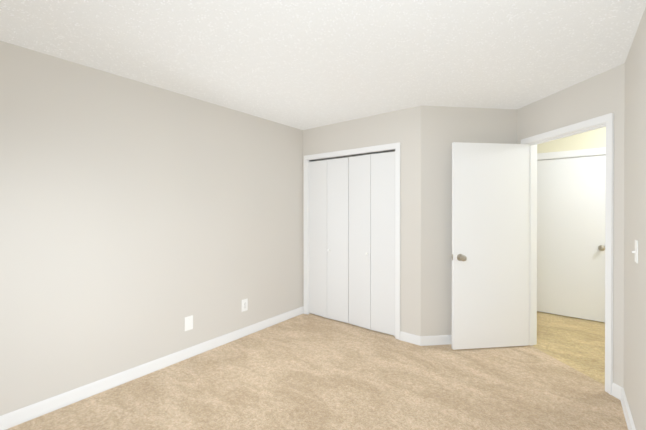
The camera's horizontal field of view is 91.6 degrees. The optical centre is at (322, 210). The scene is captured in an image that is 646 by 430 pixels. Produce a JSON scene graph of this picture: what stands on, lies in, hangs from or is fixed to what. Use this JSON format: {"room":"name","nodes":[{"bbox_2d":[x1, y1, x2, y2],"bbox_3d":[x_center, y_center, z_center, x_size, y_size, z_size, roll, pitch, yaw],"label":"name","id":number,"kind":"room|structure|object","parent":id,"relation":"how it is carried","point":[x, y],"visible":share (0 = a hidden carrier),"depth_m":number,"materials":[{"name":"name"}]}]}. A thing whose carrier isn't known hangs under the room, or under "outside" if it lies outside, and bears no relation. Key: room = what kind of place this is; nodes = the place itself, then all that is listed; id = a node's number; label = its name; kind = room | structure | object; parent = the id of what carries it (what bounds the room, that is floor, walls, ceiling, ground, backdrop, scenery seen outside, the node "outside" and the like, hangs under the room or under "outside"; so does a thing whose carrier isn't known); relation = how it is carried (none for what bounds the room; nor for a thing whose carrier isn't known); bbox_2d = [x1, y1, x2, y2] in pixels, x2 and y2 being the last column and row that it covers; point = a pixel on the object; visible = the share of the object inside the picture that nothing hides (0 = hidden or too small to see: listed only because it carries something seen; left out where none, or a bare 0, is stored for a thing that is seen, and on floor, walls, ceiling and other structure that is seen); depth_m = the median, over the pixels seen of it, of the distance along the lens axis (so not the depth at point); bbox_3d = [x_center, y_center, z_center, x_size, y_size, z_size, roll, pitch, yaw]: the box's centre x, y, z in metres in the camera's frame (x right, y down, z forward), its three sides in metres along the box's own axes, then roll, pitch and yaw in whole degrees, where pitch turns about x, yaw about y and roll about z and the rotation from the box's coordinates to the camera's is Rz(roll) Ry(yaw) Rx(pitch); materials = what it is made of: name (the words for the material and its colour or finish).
{"room":"empty bedroom","nodes":[
{"label":"empty bedroom","id":0,"kind":"room"},
{"bbox_2d":[0,41,328,415],"bbox_3d":[-1.216,0.152,3.076,0.110,2.440,4.490,0,0,38],"label":"wall","id":1,"kind":"structure","parent":0,"point":[140,222],"depth_m":2.51,"materials":[{"name":"beige paint"}]},
{"bbox_2d":[0,306,303,429],"bbox_3d":[-1.374,1.328,2.779,0.017,0.090,3.600,0,0,38],"label":"baseboard","id":2,"kind":"structure","parent":1,"relation":"attached to","point":[25,414],"depth_m":2.51,"materials":[{"name":"white wood"}]},
{"bbox_2d":[185,315,192,330],"bbox_3d":[-1.254,1.052,2.937,0.007,0.130,0.080,0,0,38],"label":"electrical outlet plate","id":3,"kind":"object","parent":1,"relation":"attached to","point":[188,322],"visible":1,"depth_m":2.94,"materials":[{"name":"white plastic"}]},
{"bbox_2d":[242,298,247,311],"bbox_3d":[-0.858,1.035,3.439,0.008,0.130,0.080,0,0,38],"label":"duplex electrical outlet","id":4,"kind":"object","parent":1,"relation":"attached to","point":[244,304],"visible":1,"depth_m":3.44,"materials":[{"name":"white plastic"}]},
{"bbox_2d":[6,313,627,429],"bbox_3d":[-0.086,1.377,2.092,3.490,0.003,4.714,0,0,38],"label":"floor carpet","id":5,"kind":"object","parent":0,"point":[303,371],"visible":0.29,"depth_m":2.39,"materials":[{"name":"beige carpet"}]},
{"bbox_2d":[0,0,645,129],"bbox_3d":[1.100,-1.115,2.126,5.500,0.100,6.450,0,0,38],"label":"ceiling","id":6,"kind":"structure","parent":0,"point":[303,64],"depth_m":2.05,"materials":[{"name":"white paint"}]},
{"bbox_2d":[303,106,420,335],"bbox_3d":[0.399,0.149,3.739,1.610,2.440,0.110,0,0,38],"label":"wall","id":7,"kind":"structure","parent":0,"point":[403,127],"depth_m":3.31,"materials":[{"name":"beige paint"}]},
{"bbox_2d":[309,157,348,322],"bbox_3d":[0.054,0.357,3.958,0.614,2.015,0.074,0,0,38],"label":"bifold closet door","id":8,"kind":"structure","parent":7,"relation":"in","point":[329,238],"depth_m":3.93,"materials":[{"name":"white wood"}]},
{"bbox_2d":[304,142,400,339],"bbox_3d":[0.319,0.322,3.791,1.356,2.093,0.131,0,0,38],"label":"door frame","id":9,"kind":"structure","parent":7,"relation":"attached to","point":[392,147],"depth_m":3.57,"materials":[{"name":"white wood"}]},
{"bbox_2d":[349,152,394,336],"bbox_3d":[0.543,0.358,3.573,0.614,2.015,0.074,0,0,38],"label":"bifold closet door","id":10,"kind":"structure","parent":7,"relation":"in","point":[371,241],"depth_m":3.55,"materials":[{"name":"white wood"}]},
{"bbox_2d":[400,331,451,345],"bbox_3d":[1.430,1.326,3.321,0.973,0.090,0.761,0,0,38],"label":"baseboard","id":11,"kind":"structure","parent":7,"relation":"attached to","point":[407,337],"depth_m":3.22,"materials":[{"name":"white wood"}]},
{"bbox_2d":[314,311,604,384],"bbox_3d":[1.100,1.427,2.136,5.500,0.097,6.450,0,0,38],"label":"floor","id":12,"kind":"structure","parent":0,"point":[577,344],"depth_m":3.30,"materials":[{"name":"beige carpet"}]},
{"bbox_2d":[421,106,516,335],"bbox_3d":[1.573,0.151,3.322,1.171,2.440,0.110,0,0,-7],"label":"wall","id":13,"kind":"structure","parent":0,"point":[443,128],"depth_m":3.22,"materials":[{"name":"beige paint"}]},
{"bbox_2d":[517,63,624,387],"bbox_3d":[2.175,0.153,2.749,0.110,2.440,1.171,0,0,-7],"label":"wall","id":14,"kind":"structure","parent":0,"point":[601,94],"depth_m":2.37,"materials":[{"name":"beige paint"}]},
{"bbox_2d":[451,142,528,349],"bbox_3d":[1.659,0.345,3.130,0.604,2.024,0.616,0,0,38],"label":"bedroom door","id":15,"kind":"structure","parent":14,"relation":"in","point":[489,256],"depth_m":3.11,"materials":[{"name":"white wood"}]},
{"bbox_2d":[521,113,613,394],"bbox_3d":[2.169,0.321,2.802,0.150,2.103,0.911,0,0,-7],"label":"door frame","id":16,"kind":"structure","parent":14,"relation":"attached to","point":[606,121],"depth_m":2.54,"materials":[{"name":"white wood"}]},
{"bbox_2d":[537,127,605,152],"bbox_3d":[3.251,0.148,3.976,4.000,2.440,0.110,0,0,38],"label":"wall","id":17,"kind":"structure","parent":0,"point":[596,138],"depth_m":3.94,"materials":[{"name":"beige paint"}]},
{"bbox_2d":[537,155,605,321],"bbox_3d":[3.120,0.342,4.011,0.806,2.024,0.112,0,0,38],"label":"hall door","id":18,"kind":"structure","parent":17,"relation":"in","point":[571,202],"depth_m":4.00,"materials":[{"name":"white wood"}]},
{"bbox_2d":[537,147,605,160],"bbox_3d":[3.147,0.303,4.046,0.934,2.130,0.131,0,0,38],"label":"door frame","id":19,"kind":"structure","parent":17,"relation":"attached to","point":[573,154],"depth_m":3.97,"materials":[{"name":"white wood"}]},
{"bbox_2d":[623,7,645,429],"bbox_3d":[1.073,0.161,0.778,0.110,2.440,3.710,0,0,38],"label":"wall","id":20,"kind":"structure","parent":0,"point":[634,386],"depth_m":1.87,"materials":[{"name":"beige paint"}]},
{"bbox_2d":[616,384,635,429],"bbox_3d":[1.072,1.336,0.886,0.020,0.090,3.651,0,0,38],"label":"baseboard","id":21,"kind":"structure","parent":20,"relation":"attached to","point":[620,393],"depth_m":2.11,"materials":[{"name":"white wood"}]},
{"bbox_2d":[632,240,637,262],"bbox_3d":[1.821,0.237,1.838,0.022,0.130,0.080,0,0,38],"label":"toggle light switch","id":22,"kind":"object","parent":20,"relation":"attached to","point":[636,251],"visible":1,"depth_m":1.81,"materials":[{"name":"white plastic"}]}
]}

